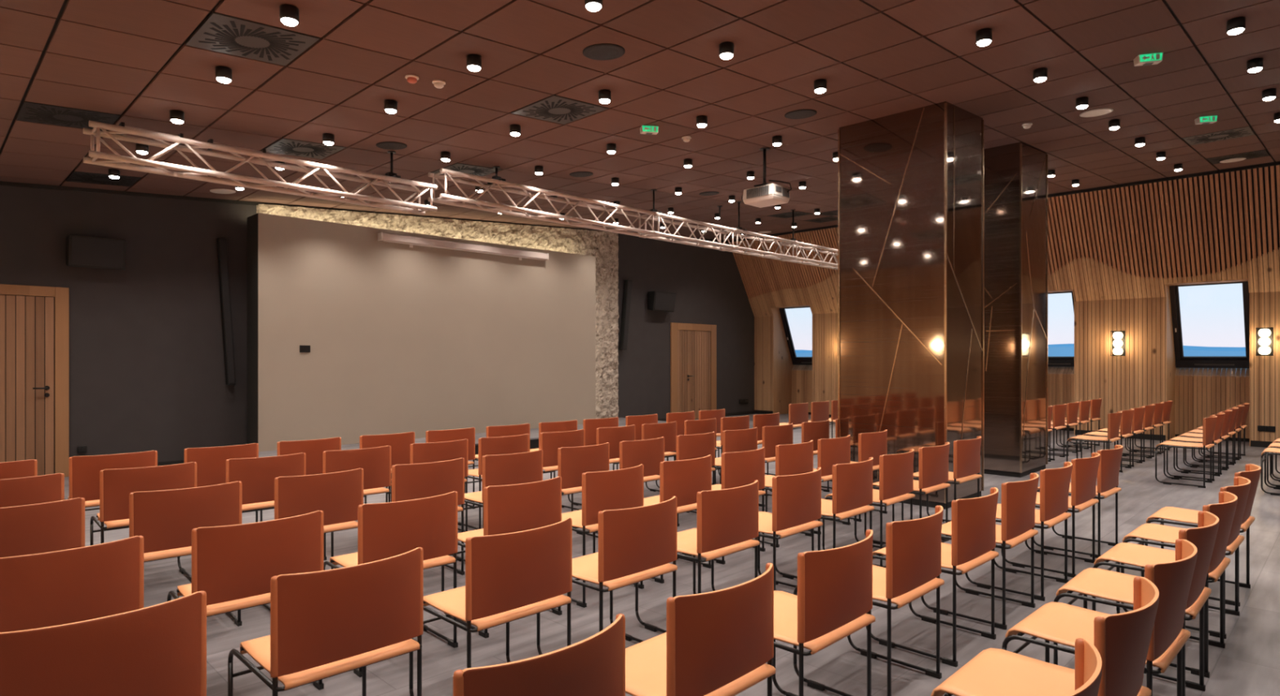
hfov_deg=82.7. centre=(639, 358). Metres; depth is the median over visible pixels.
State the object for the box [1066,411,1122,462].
chair
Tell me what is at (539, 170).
recessed light
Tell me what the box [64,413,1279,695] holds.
floor
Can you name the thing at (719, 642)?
chair
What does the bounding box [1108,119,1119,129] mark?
recessed light
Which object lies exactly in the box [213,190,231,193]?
grille
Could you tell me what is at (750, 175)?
recessed light
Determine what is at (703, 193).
grille
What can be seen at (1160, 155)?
recessed light
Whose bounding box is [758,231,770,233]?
ceiling disc
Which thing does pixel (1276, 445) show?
chair
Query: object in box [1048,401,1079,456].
chair
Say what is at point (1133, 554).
chair
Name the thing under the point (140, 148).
recessed light
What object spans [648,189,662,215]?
suspension rod
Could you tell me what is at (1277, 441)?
chair
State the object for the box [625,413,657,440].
chair
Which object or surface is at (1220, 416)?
chair
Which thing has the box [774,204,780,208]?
recessed light
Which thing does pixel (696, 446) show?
chair
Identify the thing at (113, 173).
recessed light
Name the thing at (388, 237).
projection screen
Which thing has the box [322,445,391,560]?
chair
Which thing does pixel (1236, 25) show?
recessed light
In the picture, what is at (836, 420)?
chair
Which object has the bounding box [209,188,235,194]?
ceiling disc
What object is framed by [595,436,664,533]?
chair
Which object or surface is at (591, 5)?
recessed light
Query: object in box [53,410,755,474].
baseboard
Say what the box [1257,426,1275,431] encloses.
wall socket
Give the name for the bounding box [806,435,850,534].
chair
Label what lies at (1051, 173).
recessed light
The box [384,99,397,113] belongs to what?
recessed light
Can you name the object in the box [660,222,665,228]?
recessed light
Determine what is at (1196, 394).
wall panel
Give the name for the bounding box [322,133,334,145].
recessed light
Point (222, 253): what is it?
speaker
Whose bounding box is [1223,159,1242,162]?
grille
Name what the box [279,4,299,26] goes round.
recessed light
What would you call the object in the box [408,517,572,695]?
chair
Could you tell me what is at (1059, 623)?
chair
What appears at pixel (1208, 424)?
chair
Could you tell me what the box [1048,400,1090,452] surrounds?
chair
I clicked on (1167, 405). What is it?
chair
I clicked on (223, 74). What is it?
recessed light
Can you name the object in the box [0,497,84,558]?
chair
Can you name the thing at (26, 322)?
door
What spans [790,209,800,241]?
suspension rod
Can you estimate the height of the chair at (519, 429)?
0.785 m
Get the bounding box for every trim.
[0,181,728,242]
[728,160,1279,242]
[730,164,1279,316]
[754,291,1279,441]
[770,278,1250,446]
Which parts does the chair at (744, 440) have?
seat, leg, backrest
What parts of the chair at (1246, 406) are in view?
leg, leg, backrest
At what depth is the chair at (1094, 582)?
3.09 m
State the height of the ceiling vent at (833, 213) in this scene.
0.058 m
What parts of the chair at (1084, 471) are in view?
seat rail, seat, leg, backrest, leg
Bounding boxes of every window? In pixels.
[779,306,812,364]
[1048,291,1074,367]
[1168,281,1249,368]
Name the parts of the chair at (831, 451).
seat, backrest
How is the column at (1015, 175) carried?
on the floor
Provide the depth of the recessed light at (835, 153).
8.89 m
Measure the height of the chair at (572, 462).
0.785 m
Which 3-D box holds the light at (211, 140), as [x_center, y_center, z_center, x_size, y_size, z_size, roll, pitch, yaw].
[-3.840,-1.987,6.938,0.085,0.090,0.485,0,0,45]
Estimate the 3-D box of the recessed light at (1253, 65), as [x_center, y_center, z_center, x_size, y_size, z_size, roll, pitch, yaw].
[5.200,-2.470,6.152,0.107,0.100,0.107,0,0,45]
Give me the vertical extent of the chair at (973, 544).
0.785 m
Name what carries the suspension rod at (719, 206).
hanging from the ceiling
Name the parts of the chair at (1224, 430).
leg, leg, seat, leg, leg, backrest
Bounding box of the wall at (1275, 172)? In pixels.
[1048,165,1279,441]
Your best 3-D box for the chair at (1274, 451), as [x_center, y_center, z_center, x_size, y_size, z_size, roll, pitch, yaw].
[6.989,1.058,7.756,0.536,0.785,0.506,0,0,44]
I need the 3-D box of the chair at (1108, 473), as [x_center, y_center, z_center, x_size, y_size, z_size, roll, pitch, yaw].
[3.370,1.058,5.570,0.506,0.785,0.536,0,0,-44]
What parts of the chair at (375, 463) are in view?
leg, backrest, seat, leg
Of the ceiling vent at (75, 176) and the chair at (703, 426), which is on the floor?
the chair at (703, 426)
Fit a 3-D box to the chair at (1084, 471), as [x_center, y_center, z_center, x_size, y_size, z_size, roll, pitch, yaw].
[2.908,1.058,5.110,0.506,0.785,0.536,0,0,-44]
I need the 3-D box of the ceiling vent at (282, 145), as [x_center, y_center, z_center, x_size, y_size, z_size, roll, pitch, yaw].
[-3.544,-2.204,7.657,0.636,0.058,0.636,0,0,45]
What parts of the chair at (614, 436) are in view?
seat, backrest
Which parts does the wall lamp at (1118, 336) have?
lamp shade, lamp shade, lamp shade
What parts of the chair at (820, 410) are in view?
backrest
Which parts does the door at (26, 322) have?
handle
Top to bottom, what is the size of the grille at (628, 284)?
1.440 m
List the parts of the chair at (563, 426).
seat, backrest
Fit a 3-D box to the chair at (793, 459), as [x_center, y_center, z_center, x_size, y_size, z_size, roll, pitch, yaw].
[1.093,1.058,5.875,0.506,0.785,0.536,0,0,-44]
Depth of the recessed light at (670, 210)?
12.57 m
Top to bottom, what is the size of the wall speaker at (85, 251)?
0.378 m
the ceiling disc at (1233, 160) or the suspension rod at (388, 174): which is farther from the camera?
the ceiling disc at (1233, 160)
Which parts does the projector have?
connector panel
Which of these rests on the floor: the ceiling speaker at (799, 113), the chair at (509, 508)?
the chair at (509, 508)
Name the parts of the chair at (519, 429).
backrest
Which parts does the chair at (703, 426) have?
backrest, leg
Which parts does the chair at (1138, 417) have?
seat, leg, backrest, leg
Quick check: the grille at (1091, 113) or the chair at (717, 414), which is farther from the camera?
the chair at (717, 414)
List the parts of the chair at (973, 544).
seat rail, seat, leg, rail, backrest, leg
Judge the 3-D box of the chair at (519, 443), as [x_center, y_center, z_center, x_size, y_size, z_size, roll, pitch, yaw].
[-1.294,1.058,6.377,0.506,0.785,0.536,0,0,-44]
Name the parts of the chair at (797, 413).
seat, backrest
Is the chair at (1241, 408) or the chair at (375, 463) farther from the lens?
the chair at (1241, 408)
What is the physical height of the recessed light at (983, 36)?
0.100 m
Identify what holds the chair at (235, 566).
on the floor
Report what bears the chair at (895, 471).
on the floor
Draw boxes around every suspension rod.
[386,151,400,177]
[487,166,505,184]
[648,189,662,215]
[717,205,722,216]
[735,201,746,231]
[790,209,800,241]
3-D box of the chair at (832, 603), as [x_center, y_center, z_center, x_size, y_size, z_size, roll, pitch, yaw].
[0.593,1.058,2.799,0.506,0.785,0.536,0,0,-45]
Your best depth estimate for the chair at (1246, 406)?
10.52 m
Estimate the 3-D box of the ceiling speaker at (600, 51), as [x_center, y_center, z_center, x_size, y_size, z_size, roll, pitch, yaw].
[-0.264,-2.234,5.311,0.308,0.033,0.309,0,0,-39]
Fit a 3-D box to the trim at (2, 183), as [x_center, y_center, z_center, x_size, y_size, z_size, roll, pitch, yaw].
[-3.220,-2.416,12.684,0.030,1.031,15.420,0,0,45]
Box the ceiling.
[0,0,1279,239]
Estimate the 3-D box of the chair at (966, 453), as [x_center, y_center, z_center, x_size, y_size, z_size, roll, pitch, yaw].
[2.593,1.058,6.187,0.506,0.785,0.536,0,0,-44]
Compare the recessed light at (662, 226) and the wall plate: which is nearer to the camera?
the wall plate
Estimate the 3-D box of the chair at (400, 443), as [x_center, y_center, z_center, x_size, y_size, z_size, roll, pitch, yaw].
[-2.356,1.058,6.561,0.506,0.785,0.536,0,0,-44]
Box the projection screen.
[377,231,548,260]
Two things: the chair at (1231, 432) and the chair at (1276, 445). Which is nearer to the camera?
the chair at (1276, 445)
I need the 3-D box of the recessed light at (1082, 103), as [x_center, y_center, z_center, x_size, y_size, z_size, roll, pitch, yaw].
[4.290,-2.470,7.059,0.107,0.100,0.107,0,0,45]
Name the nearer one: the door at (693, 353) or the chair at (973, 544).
the chair at (973, 544)
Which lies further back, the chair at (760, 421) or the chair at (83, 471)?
the chair at (760, 421)
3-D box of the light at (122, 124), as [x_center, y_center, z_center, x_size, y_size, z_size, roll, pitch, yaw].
[-4.327,-1.987,6.449,0.085,0.090,0.465,0,0,45]
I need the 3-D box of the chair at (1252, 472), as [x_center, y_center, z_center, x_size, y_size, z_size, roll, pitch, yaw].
[3.535,1.058,4.555,0.506,0.785,0.536,0,0,-44]
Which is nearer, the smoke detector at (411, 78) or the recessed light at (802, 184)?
the smoke detector at (411, 78)
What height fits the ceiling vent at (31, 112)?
0.058 m
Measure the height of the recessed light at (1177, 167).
0.100 m
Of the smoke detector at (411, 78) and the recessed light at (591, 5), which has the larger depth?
the smoke detector at (411, 78)
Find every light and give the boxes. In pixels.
[108,168,119,178]
[119,121,183,145]
[135,142,148,154]
[169,109,184,124]
[207,138,266,157]
[215,66,231,83]
[235,186,244,190]
[274,160,284,169]
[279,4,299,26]
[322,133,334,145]
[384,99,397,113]
[424,200,430,205]
[440,151,450,161]
[466,53,481,71]
[475,186,483,192]
[509,124,520,136]
[534,165,543,175]
[584,0,602,11]
[598,88,610,103]
[606,143,616,154]
[611,177,618,186]
[613,200,620,204]
[613,218,618,224]
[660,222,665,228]
[667,207,673,213]
[675,186,681,195]
[684,158,692,168]
[696,115,707,128]
[714,213,719,219]
[719,41,733,59]
[728,195,735,202]
[746,171,754,179]
[755,217,760,223]
[772,135,782,146]
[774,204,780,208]
[799,181,806,189]
[813,79,826,93]
[813,208,820,214]
[832,151,837,161]
[975,27,991,46]
[1033,67,1047,82]
[1048,169,1055,177]
[1071,179,1079,186]
[1075,96,1088,109]
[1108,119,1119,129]
[1134,137,1145,146]
[1155,151,1165,159]
[1173,163,1182,171]
[1226,16,1245,35]
[1246,57,1262,72]
[1262,88,1276,101]
[1273,111,1279,122]
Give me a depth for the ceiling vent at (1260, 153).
10.31 m
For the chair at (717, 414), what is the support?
on the floor
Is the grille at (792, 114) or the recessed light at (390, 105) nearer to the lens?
the recessed light at (390, 105)
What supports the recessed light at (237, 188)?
in the ceiling
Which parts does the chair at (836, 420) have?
backrest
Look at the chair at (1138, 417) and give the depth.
9.76 m
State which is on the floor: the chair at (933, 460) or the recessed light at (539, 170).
the chair at (933, 460)
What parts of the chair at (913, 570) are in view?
leg, seat rail, leg, rail, seat, backrest, leg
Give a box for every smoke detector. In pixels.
[404,74,418,83]
[431,79,445,88]
[681,136,691,142]
[1022,122,1032,128]
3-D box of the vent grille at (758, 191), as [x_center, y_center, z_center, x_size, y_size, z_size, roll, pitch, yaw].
[1.375,-1.942,8.512,0.311,0.105,0.010,0,0,45]
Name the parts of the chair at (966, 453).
leg, leg, seat rail, seat, leg, backrest, leg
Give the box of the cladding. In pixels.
[256,204,618,418]
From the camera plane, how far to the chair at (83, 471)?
4.97 m
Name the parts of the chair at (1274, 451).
leg, leg, seat, seat rail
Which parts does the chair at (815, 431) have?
backrest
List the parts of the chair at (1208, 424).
leg, leg, seat rail, seat, leg, backrest, leg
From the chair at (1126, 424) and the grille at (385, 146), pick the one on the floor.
the chair at (1126, 424)
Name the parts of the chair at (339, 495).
backrest, leg, seat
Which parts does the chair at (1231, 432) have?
seat, leg, backrest, leg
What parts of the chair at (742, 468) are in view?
seat, backrest, leg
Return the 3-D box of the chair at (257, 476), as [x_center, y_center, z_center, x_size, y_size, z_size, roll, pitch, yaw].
[-2.673,1.058,5.099,0.506,0.785,0.536,0,0,-44]
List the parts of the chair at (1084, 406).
seat, leg, backrest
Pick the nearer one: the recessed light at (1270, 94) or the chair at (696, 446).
the chair at (696, 446)
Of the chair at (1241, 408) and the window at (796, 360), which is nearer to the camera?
the chair at (1241, 408)
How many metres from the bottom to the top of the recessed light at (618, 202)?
0.100 m
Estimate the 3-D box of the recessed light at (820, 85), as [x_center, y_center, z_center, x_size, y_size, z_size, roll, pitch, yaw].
[1.533,-2.306,6.184,0.107,0.100,0.107,0,0,45]
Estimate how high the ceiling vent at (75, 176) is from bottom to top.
0.058 m
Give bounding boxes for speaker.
[66,234,126,270]
[216,237,235,385]
[376,141,407,150]
[569,171,593,177]
[582,43,625,60]
[619,280,631,350]
[647,291,675,311]
[698,191,719,195]
[784,109,817,119]
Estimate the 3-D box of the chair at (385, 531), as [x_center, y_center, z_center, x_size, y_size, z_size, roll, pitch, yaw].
[-1.229,1.058,3.616,0.506,0.785,0.536,0,0,-44]
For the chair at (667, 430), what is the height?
0.785 m
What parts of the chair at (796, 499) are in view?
leg, leg, seat rail, leg, seat, backrest, rail, leg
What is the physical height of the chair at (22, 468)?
0.785 m
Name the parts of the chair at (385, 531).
seat rail, seat, backrest, rail, leg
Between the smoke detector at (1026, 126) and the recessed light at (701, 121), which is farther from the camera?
the smoke detector at (1026, 126)
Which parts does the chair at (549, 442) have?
seat, backrest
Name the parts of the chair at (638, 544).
leg, seat rail, leg, leg, seat, backrest, rail, leg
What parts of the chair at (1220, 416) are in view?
leg, seat rail, seat, leg, leg, backrest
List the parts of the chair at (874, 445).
seat, backrest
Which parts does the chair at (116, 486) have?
leg, seat rail, leg, seat, rail, backrest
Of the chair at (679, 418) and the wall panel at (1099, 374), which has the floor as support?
the chair at (679, 418)
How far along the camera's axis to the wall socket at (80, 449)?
8.98 m
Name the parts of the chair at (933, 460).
leg, leg, seat rail, seat, leg, backrest, leg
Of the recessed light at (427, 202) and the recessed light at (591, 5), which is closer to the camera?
the recessed light at (591, 5)
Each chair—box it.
[0,459,37,479]
[0,473,64,507]
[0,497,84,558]
[0,535,143,632]
[0,591,206,695]
[64,450,157,511]
[89,462,196,582]
[128,481,241,626]
[167,511,324,690]
[183,443,258,522]
[226,453,306,513]
[227,547,423,695]
[260,437,341,521]
[262,468,363,610]
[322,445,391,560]
[324,491,457,677]
[359,431,414,502]
[386,439,467,532]
[391,457,464,575]
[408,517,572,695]
[426,427,475,509]
[441,476,562,638]
[452,449,542,561]
[453,613,625,695]
[457,434,528,529]
[464,423,529,504]
[529,419,577,479]
[536,496,677,655]
[539,429,584,510]
[557,442,609,537]
[561,464,644,608]
[567,425,635,506]
[582,417,618,470]
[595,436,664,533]
[613,421,676,498]
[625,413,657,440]
[625,563,775,695]
[635,480,759,633]
[643,454,711,583]
[655,417,716,488]
[658,411,694,475]
[673,408,724,466]
[675,431,715,526]
[676,447,765,564]
[696,427,757,511]
[711,415,749,484]
[711,467,822,591]
[751,440,813,547]
[753,413,779,475]
[758,423,792,506]
[767,419,829,492]
[772,529,875,695]
[775,457,874,579]
[779,402,808,428]
[792,400,829,429]
[793,506,944,695]
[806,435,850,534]
[808,400,837,438]
[816,429,887,522]
[821,419,837,489]
[822,448,915,567]
[864,442,950,545]
[866,487,999,667]
[901,435,982,537]
[920,472,1039,630]
[930,577,1159,695]
[964,462,1072,601]
[1000,452,1100,577]
[1001,539,1197,695]
[1034,444,1123,558]
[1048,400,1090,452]
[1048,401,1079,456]
[1048,404,1066,460]
[1048,405,1053,462]
[1053,511,1218,695]
[1059,398,1102,448]
[1064,638,1102,695]
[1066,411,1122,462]
[1080,408,1134,472]
[1092,491,1237,678]
[1093,406,1145,466]
[1106,404,1155,462]
[1120,476,1250,639]
[1122,402,1164,457]
[1127,400,1172,453]
[1144,463,1261,607]
[1155,415,1217,488]
[1166,412,1225,481]
[1176,409,1232,475]
[1185,407,1238,469]
[1193,404,1244,463]
[1200,403,1249,459]
[1260,448,1279,496]
[1266,443,1279,487]
[1271,438,1279,479]
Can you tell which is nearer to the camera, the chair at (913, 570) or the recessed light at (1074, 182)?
the chair at (913, 570)
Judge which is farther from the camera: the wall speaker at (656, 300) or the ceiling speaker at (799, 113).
the wall speaker at (656, 300)
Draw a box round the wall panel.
[0,184,754,471]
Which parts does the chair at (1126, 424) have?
leg, leg, seat, leg, backrest, leg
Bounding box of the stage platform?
[258,417,666,457]
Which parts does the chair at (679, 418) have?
backrest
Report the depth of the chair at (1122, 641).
2.17 m
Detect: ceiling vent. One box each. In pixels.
[15,99,119,130]
[65,170,141,186]
[185,10,319,66]
[261,137,346,159]
[430,162,502,177]
[511,93,608,124]
[767,211,812,218]
[804,216,837,222]
[818,209,837,216]
[1182,126,1254,145]
[1206,149,1269,164]
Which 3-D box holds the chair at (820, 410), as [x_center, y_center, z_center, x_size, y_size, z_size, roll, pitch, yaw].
[2.635,1.058,11.306,0.536,0.785,0.506,0,0,44]
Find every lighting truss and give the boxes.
[83,120,437,214]
[427,168,837,270]
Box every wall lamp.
[1110,330,1125,355]
[1255,327,1273,355]
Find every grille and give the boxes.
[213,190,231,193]
[381,143,402,149]
[573,173,589,176]
[589,47,618,58]
[623,281,631,348]
[702,192,715,195]
[746,185,768,198]
[789,111,812,118]
[1084,110,1107,115]
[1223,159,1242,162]
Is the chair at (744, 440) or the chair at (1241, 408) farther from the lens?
the chair at (1241, 408)
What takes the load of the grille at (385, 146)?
attached to the ceiling speaker at (388, 144)
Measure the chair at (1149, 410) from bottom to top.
0.785 m
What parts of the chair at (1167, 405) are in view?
leg, backrest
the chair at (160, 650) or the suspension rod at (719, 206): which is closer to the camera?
the chair at (160, 650)
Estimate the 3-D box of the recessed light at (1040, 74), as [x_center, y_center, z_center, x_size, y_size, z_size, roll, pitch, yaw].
[3.384,-2.388,6.150,0.107,0.100,0.107,0,0,45]
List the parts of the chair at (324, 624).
leg, seat rail, leg, seat, backrest, rail, leg, leg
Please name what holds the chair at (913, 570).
on the floor
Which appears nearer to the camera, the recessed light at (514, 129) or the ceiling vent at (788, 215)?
the recessed light at (514, 129)
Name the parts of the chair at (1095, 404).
leg, seat, backrest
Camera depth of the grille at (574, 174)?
9.49 m
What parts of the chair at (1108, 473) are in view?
seat, leg, backrest, leg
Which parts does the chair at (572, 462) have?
seat, leg, backrest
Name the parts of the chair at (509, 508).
leg, seat rail, seat, backrest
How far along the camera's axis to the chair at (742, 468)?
5.21 m
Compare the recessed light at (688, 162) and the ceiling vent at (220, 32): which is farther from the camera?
the recessed light at (688, 162)
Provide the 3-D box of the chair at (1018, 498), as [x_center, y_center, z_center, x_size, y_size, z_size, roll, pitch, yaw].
[1.983,1.058,4.192,0.536,0.785,0.506,0,0,45]
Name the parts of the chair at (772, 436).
seat, backrest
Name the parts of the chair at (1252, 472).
seat rail, seat, leg, backrest, leg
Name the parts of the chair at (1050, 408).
leg, backrest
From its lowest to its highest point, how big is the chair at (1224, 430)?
0.785 m
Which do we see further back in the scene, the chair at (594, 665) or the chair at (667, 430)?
the chair at (667, 430)
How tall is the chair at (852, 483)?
0.785 m
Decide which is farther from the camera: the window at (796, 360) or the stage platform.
the window at (796, 360)
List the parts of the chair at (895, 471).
leg, seat rail, leg, seat, leg, backrest, leg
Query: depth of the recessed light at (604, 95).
6.16 m
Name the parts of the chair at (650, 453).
backrest, seat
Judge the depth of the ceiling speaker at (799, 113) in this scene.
7.13 m
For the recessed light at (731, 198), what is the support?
in the ceiling
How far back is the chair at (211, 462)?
5.46 m
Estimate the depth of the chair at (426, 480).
4.64 m
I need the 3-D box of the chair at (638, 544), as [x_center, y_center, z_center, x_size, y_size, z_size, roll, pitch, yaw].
[-0.134,1.058,3.478,0.536,0.785,0.506,0,0,44]
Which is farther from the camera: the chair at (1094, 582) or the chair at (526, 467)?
the chair at (526, 467)
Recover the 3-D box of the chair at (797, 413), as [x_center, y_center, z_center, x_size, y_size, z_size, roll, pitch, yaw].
[2.212,1.058,10.881,0.536,0.785,0.506,0,0,44]
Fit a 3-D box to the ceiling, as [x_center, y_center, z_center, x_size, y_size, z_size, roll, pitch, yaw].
[2.127,-2.565,7.835,14.650,1.238,16.300,0,0,45]
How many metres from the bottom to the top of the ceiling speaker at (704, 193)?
0.033 m
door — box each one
[0,284,69,477]
[670,322,716,418]
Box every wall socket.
[77,445,86,453]
[738,399,748,404]
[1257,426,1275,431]
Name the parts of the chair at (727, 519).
leg, seat rail, leg, leg, seat, backrest, rail, leg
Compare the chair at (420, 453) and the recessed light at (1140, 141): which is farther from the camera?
the recessed light at (1140, 141)
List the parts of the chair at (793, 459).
leg, seat, backrest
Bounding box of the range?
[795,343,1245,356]
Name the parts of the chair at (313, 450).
backrest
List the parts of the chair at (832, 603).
leg, seat rail, leg, rail, seat, backrest, leg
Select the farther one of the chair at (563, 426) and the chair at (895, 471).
the chair at (563, 426)
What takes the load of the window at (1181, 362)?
in the wall at (1275, 172)
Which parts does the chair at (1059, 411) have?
leg, seat, backrest, leg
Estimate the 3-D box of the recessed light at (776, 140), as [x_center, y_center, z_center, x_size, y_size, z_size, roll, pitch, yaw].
[1.511,-2.388,8.018,0.107,0.100,0.107,0,0,45]
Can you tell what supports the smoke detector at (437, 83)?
attached to the ceiling
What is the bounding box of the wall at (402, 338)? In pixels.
[247,213,595,452]
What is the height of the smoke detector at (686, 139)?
0.048 m
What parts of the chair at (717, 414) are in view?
backrest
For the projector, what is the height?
0.629 m
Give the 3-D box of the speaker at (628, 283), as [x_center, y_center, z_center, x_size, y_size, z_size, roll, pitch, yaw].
[-0.309,-0.920,15.529,0.137,1.500,0.288,0,0,45]
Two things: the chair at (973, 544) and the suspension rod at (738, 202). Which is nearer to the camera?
the chair at (973, 544)
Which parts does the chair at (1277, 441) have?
leg, leg, seat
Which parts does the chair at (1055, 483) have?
seat rail, seat, leg, backrest, leg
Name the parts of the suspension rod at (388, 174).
ceiling plate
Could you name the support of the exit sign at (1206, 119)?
attached to the ceiling
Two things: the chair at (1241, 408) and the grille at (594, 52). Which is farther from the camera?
the chair at (1241, 408)
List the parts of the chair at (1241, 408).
seat, leg, leg, backrest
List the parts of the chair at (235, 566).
seat rail, seat, rail, backrest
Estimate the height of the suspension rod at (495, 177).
0.190 m
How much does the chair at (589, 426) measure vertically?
0.785 m
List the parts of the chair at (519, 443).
seat rail, seat, leg, backrest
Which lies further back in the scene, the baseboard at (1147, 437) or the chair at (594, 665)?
the baseboard at (1147, 437)
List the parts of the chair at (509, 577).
leg, seat rail, leg, seat, leg, backrest, rail, leg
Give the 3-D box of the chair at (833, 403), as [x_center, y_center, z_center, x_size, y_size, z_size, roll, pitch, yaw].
[3.062,1.058,11.735,0.506,0.785,0.536,0,0,-44]
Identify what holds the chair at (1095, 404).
on the floor
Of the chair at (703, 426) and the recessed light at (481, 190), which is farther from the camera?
the recessed light at (481, 190)
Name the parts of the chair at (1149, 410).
seat, leg, backrest, leg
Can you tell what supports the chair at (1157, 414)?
on the floor
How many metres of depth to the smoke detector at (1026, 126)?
7.93 m
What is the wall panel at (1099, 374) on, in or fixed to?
attached to the wall at (1275, 172)
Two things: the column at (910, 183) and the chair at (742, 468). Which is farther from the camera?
the column at (910, 183)
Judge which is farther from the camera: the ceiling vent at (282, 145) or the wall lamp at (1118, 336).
the wall lamp at (1118, 336)
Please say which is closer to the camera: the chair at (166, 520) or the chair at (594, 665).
the chair at (594, 665)
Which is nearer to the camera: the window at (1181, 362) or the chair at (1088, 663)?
the chair at (1088, 663)
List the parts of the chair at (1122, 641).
seat, backrest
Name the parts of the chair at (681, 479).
seat, backrest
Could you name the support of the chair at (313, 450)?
on the floor
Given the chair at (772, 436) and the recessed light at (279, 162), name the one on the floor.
the chair at (772, 436)
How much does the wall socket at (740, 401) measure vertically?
0.111 m
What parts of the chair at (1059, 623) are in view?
rail, leg, seat rail, seat, leg, rail, backrest, leg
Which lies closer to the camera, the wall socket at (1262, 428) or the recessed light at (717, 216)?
the wall socket at (1262, 428)
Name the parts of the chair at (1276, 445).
leg, leg, seat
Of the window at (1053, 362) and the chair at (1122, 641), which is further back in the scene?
the window at (1053, 362)
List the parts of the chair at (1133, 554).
leg, leg, seat rail, seat, leg, rail, backrest, leg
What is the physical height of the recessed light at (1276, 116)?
0.100 m
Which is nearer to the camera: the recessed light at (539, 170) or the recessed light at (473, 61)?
the recessed light at (473, 61)
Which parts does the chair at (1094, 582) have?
leg, leg, seat rail, seat, leg, rail, backrest, leg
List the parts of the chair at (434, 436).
backrest, seat, leg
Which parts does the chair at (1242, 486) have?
leg, leg, seat rail, seat, leg, backrest, leg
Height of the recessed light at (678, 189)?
0.100 m
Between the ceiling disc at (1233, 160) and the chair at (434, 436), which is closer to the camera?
the chair at (434, 436)
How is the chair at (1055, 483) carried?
on the floor
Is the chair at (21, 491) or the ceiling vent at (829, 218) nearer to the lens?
the chair at (21, 491)
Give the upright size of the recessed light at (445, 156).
0.100 m
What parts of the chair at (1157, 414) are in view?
leg, seat, backrest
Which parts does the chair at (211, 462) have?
backrest, leg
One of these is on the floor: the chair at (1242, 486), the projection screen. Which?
the chair at (1242, 486)
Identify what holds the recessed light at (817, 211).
in the ceiling
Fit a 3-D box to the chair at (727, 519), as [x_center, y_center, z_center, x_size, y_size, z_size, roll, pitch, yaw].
[0.336,1.058,3.943,0.536,0.785,0.506,0,0,45]
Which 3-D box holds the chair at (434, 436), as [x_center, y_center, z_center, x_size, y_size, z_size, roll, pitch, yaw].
[-1.902,1.058,6.975,0.506,0.785,0.536,0,0,-43]
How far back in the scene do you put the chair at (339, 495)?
4.21 m
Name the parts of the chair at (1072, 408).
seat, leg, backrest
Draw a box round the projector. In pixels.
[741,147,791,208]
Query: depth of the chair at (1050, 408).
10.07 m
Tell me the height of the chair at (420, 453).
0.785 m
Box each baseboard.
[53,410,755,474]
[754,409,1279,448]
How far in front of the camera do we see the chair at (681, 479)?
4.78 m
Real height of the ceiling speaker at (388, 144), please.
0.033 m
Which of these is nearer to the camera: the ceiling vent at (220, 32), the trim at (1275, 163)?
the ceiling vent at (220, 32)
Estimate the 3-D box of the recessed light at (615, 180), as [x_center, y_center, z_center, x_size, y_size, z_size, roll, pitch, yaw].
[-0.338,-2.388,9.860,0.107,0.100,0.107,0,0,45]
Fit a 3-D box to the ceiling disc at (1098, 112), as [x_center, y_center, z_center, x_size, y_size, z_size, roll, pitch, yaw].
[4.768,-2.566,7.602,0.298,0.032,0.299,0,0,-39]
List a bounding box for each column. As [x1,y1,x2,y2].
[837,101,983,509]
[983,142,1048,477]
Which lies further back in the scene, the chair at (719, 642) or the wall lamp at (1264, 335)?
the wall lamp at (1264, 335)
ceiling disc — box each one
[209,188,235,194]
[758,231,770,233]
[1079,107,1113,117]
[1219,157,1246,163]
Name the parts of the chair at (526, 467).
seat, seat rail, leg, backrest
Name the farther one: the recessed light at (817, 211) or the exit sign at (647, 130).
the recessed light at (817, 211)
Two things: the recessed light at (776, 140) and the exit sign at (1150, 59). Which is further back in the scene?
the recessed light at (776, 140)
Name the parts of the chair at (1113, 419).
leg, seat rail, seat, backrest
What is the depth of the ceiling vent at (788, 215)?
14.10 m
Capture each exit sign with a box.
[640,124,658,134]
[1133,52,1163,66]
[1194,115,1217,124]
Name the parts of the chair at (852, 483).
leg, seat rail, leg, seat, backrest, rail, leg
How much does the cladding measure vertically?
3.929 m
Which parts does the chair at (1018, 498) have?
seat rail, seat, leg, backrest, leg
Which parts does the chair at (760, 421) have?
backrest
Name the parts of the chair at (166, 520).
seat, rail, backrest, leg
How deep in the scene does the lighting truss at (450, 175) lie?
10.22 m
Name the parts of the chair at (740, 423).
seat, backrest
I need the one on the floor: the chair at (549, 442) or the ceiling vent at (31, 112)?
the chair at (549, 442)
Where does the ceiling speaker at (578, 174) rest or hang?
attached to the ceiling
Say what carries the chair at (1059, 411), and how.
on the floor
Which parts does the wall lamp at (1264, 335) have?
lamp shade, lamp shade, lamp shade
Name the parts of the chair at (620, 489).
seat rail, seat, leg, leg, backrest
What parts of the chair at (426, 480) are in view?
backrest, seat, leg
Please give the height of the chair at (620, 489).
0.785 m
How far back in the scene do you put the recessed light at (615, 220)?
13.56 m
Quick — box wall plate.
[299,345,310,352]
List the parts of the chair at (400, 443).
backrest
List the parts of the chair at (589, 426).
backrest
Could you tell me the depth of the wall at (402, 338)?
11.33 m
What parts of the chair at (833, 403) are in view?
backrest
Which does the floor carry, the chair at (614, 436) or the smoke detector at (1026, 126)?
the chair at (614, 436)
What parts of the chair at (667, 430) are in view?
backrest, seat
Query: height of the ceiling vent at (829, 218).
0.058 m
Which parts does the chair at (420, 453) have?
backrest, leg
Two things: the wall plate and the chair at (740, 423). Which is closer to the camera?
the chair at (740, 423)
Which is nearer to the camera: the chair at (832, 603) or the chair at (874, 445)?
the chair at (832, 603)
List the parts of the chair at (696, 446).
backrest, leg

